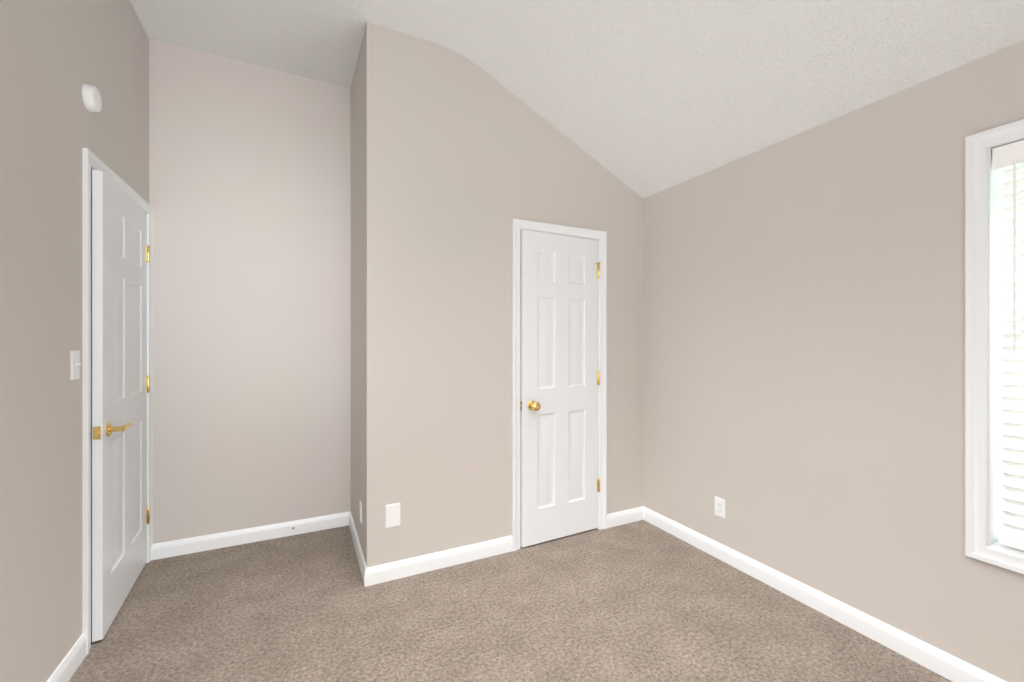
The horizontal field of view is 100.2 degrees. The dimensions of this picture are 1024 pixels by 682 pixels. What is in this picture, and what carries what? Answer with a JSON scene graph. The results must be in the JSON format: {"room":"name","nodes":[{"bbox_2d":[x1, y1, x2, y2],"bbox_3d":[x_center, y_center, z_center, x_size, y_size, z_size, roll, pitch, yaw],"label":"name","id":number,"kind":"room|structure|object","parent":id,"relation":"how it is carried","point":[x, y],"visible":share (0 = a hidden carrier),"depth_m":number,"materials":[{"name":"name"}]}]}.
{"room":"empty bedroom","nodes":[
{"label":"empty bedroom","id":0,"kind":"room"},
{"bbox_2d":[0,0,148,681],"bbox_3d":[-1.207,-0.355,0.427,0.140,3.350,5.011,0,0,-26],"label":"wall","id":1,"kind":"structure","parent":0,"point":[55,55],"depth_m":1.55,"materials":[{"name":"beige paint"}]},
{"bbox_2d":[47,634,86,681],"bbox_3d":[-0.945,1.274,0.068,0.014,0.093,3.855,0,0,-26],"label":"baseboard","id":2,"kind":"structure","parent":1,"relation":"attached to","point":[68,666],"depth_m":1.69,"materials":[{"name":"white wood"}]},
{"bbox_2d":[70,350,80,379],"bbox_3d":[-1.762,0.098,1.738,0.020,0.118,0.072,0,0,-26],"label":"light switch","id":3,"kind":"object","parent":1,"relation":"attached to","point":[75,362],"visible":1,"depth_m":1.73,"materials":[{"name":"white plastic"}]},
{"bbox_2d":[82,83,101,112],"bbox_3d":[-1.808,-1.046,1.849,0.037,0.112,0.112,0,0,-26],"label":"smoke detector","id":4,"kind":"object","parent":1,"relation":"attached to","point":[91,96],"visible":1,"depth_m":1.82,"materials":[{"name":"white plastic"}]},
{"bbox_2d":[82,147,152,653],"bbox_3d":[-2.053,0.254,2.168,0.157,2.132,0.892,0,0,-26],"label":"door frame","id":5,"kind":"structure","parent":1,"relation":"attached to","point":[90,159],"depth_m":1.83,"materials":[{"name":"white wood"}]},
{"bbox_2d":[92,170,149,641],"bbox_3d":[-1.968,0.281,2.213,0.096,2.050,0.786,0,0,-29],"label":"entry door","id":6,"kind":"structure","parent":1,"relation":"in","point":[120,384],"depth_m":2.05,"materials":[{"name":"white painted wood"},{"name":"polished brass"}]},
{"bbox_2d":[91,194,91,598],"bbox_3d":[-2.465,0.276,1.966,0.760,2.088,0.804,0,0,-26],"label":"wall","id":7,"kind":"structure","parent":0,"point":[91,396],"depth_m":2.19,"materials":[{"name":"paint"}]},
{"bbox_2d":[149,39,350,543],"bbox_3d":[-0.816,-0.355,3.332,3.404,3.350,0.140,0,0,-26],"label":"wall","id":8,"kind":"structure","parent":0,"point":[250,184],"depth_m":2.80,"materials":[{"name":"beige paint"}]},
{"bbox_2d":[151,512,346,559],"bbox_3d":[-1.672,1.274,2.826,1.141,0.093,0.014,0,0,-26],"label":"baseboard","id":9,"kind":"structure","parent":8,"relation":"attached to","point":[173,548],"depth_m":2.79,"materials":[{"name":"white wood"}]},
{"bbox_2d":[351,21,389,567],"bbox_3d":[-0.920,-0.355,2.726,0.120,3.350,0.856,0,0,-26],"label":"wall","id":10,"kind":"structure","parent":0,"point":[370,288],"depth_m":2.36,"materials":[{"name":"beige paint"}]},
{"bbox_2d":[347,511,364,563],"bbox_3d":[-0.982,1.274,2.699,0.014,0.093,0.810,0,0,-26],"label":"baseboard","id":11,"kind":"structure","parent":10,"relation":"attached to","point":[360,558],"depth_m":2.73,"materials":[{"name":"white wood"}]},
{"bbox_2d":[360,501,361,523],"bbox_3d":[-0.899,1.015,2.539,0.007,0.116,0.072,0,0,-26],"label":"outlet","id":12,"kind":"object","parent":10,"relation":"attached to","point":[360,512],"visible":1,"depth_m":2.52,"materials":[{"name":"white plastic"}]},
{"bbox_2d":[69,520,952,681],"bbox_3d":[0.248,1.360,1.142,3.904,0.080,5.531,0,0,-26],"label":"floor","id":13,"kind":"structure","parent":0,"point":[641,601],"depth_m":2.01,"materials":[{"name":"brown carpet"}]},
{"bbox_2d":[390,29,642,562],"bbox_3d":[0.123,-0.355,2.828,1.842,3.350,0.120,0,0,-26],"label":"wall","id":14,"kind":"structure","parent":0,"point":[480,159],"depth_m":2.58,"materials":[{"name":"beige paint"}]},
{"bbox_2d":[386,503,399,527],"bbox_3d":[-0.659,0.968,2.374,0.080,0.130,0.006,0,0,-26],"label":"blank wall plate","id":15,"kind":"object","parent":14,"relation":"attached to","point":[392,515],"visible":1,"depth_m":2.37,"materials":[{"name":"white plastic"}]},
{"bbox_2d":[359,536,512,586],"bbox_3d":[-0.397,1.274,2.498,0.887,0.093,0.014,0,0,-26],"label":"baseboard","id":16,"kind":"structure","parent":14,"relation":"attached to","point":[386,572],"depth_m":2.47,"materials":[{"name":"white wood"}]},
{"bbox_2d":[512,218,606,550],"bbox_3d":[0.333,0.275,2.855,0.738,2.090,0.017,0,0,-26],"label":"door frame","id":17,"kind":"structure","parent":14,"relation":"attached to","point":[519,224],"depth_m":2.79,"materials":[{"name":"white wood"}]},
{"bbox_2d":[520,230,599,546],"bbox_3d":[0.348,0.302,2.841,0.640,2.012,0.107,0,0,-28],"label":"closet door","id":18,"kind":"structure","parent":14,"relation":"in","point":[559,384],"depth_m":2.84,"materials":[{"name":"white painted wood"},{"name":"polished brass"}]},
{"bbox_2d":[607,506,642,527],"bbox_3d":[0.802,1.274,3.087,0.307,0.093,0.014,0,0,-26],"label":"baseboard","id":19,"kind":"structure","parent":14,"relation":"attached to","point":[635,514],"depth_m":3.09,"materials":[{"name":"white wood"}]},
{"bbox_2d":[130,0,1023,197],"bbox_3d":[0.277,-1.445,1.156,3.767,1.051,5.331,0,0,-26],"label":"ceiling","id":20,"kind":"structure","parent":0,"point":[644,98],"depth_m":2.21,"materials":[{"name":"white paint"}]},
{"bbox_2d":[643,40,1023,681],"bbox_3d":[1.713,-0.055,1.861,0.160,2.750,5.011,0,0,-26],"label":"wall","id":21,"kind":"structure","parent":0,"point":[804,355],"depth_m":2.02,"materials":[{"name":"beige paint"}]},
{"bbox_2d":[715,496,724,518],"bbox_3d":[1.259,1.010,2.596,0.007,0.116,0.072,0,0,-26],"label":"outlet","id":22,"kind":"object","parent":21,"relation":"attached to","point":[719,507],"visible":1,"depth_m":2.59,"materials":[{"name":"white plastic"}]},
{"bbox_2d":[643,506,1005,681],"bbox_3d":[1.824,1.274,1.439,0.014,0.093,3.874,0,0,-26],"label":"baseboard","id":23,"kind":"structure","parent":21,"relation":"attached to","point":[937,661],"depth_m":2.01,"materials":[{"name":"white wood"}]},
{"bbox_2d":[965,119,1023,574],"bbox_3d":[2.028,0.020,1.202,0.177,1.592,1.032,0,0,-26],"label":"window","id":24,"kind":"structure","parent":21,"relation":"in","point":[977,547],"depth_m":1.60,"materials":[{"name":"white wood"}]},
{"bbox_2d":[992,140,1023,549],"bbox_3d":[1.997,0.015,1.187,0.074,1.456,0.904,0,0,-26],"label":"window blinds","id":25,"kind":"object","parent":24,"relation":"attached to","point":[1007,155],"visible":0.96,"depth_m":1.55,"materials":[{"name":"white plastic"}]},
{"label":"outside","id":26,"kind":"structure","parent":0,"visible":0},
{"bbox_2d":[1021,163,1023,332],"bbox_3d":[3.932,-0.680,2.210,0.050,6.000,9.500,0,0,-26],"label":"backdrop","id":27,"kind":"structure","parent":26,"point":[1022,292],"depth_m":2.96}
]}

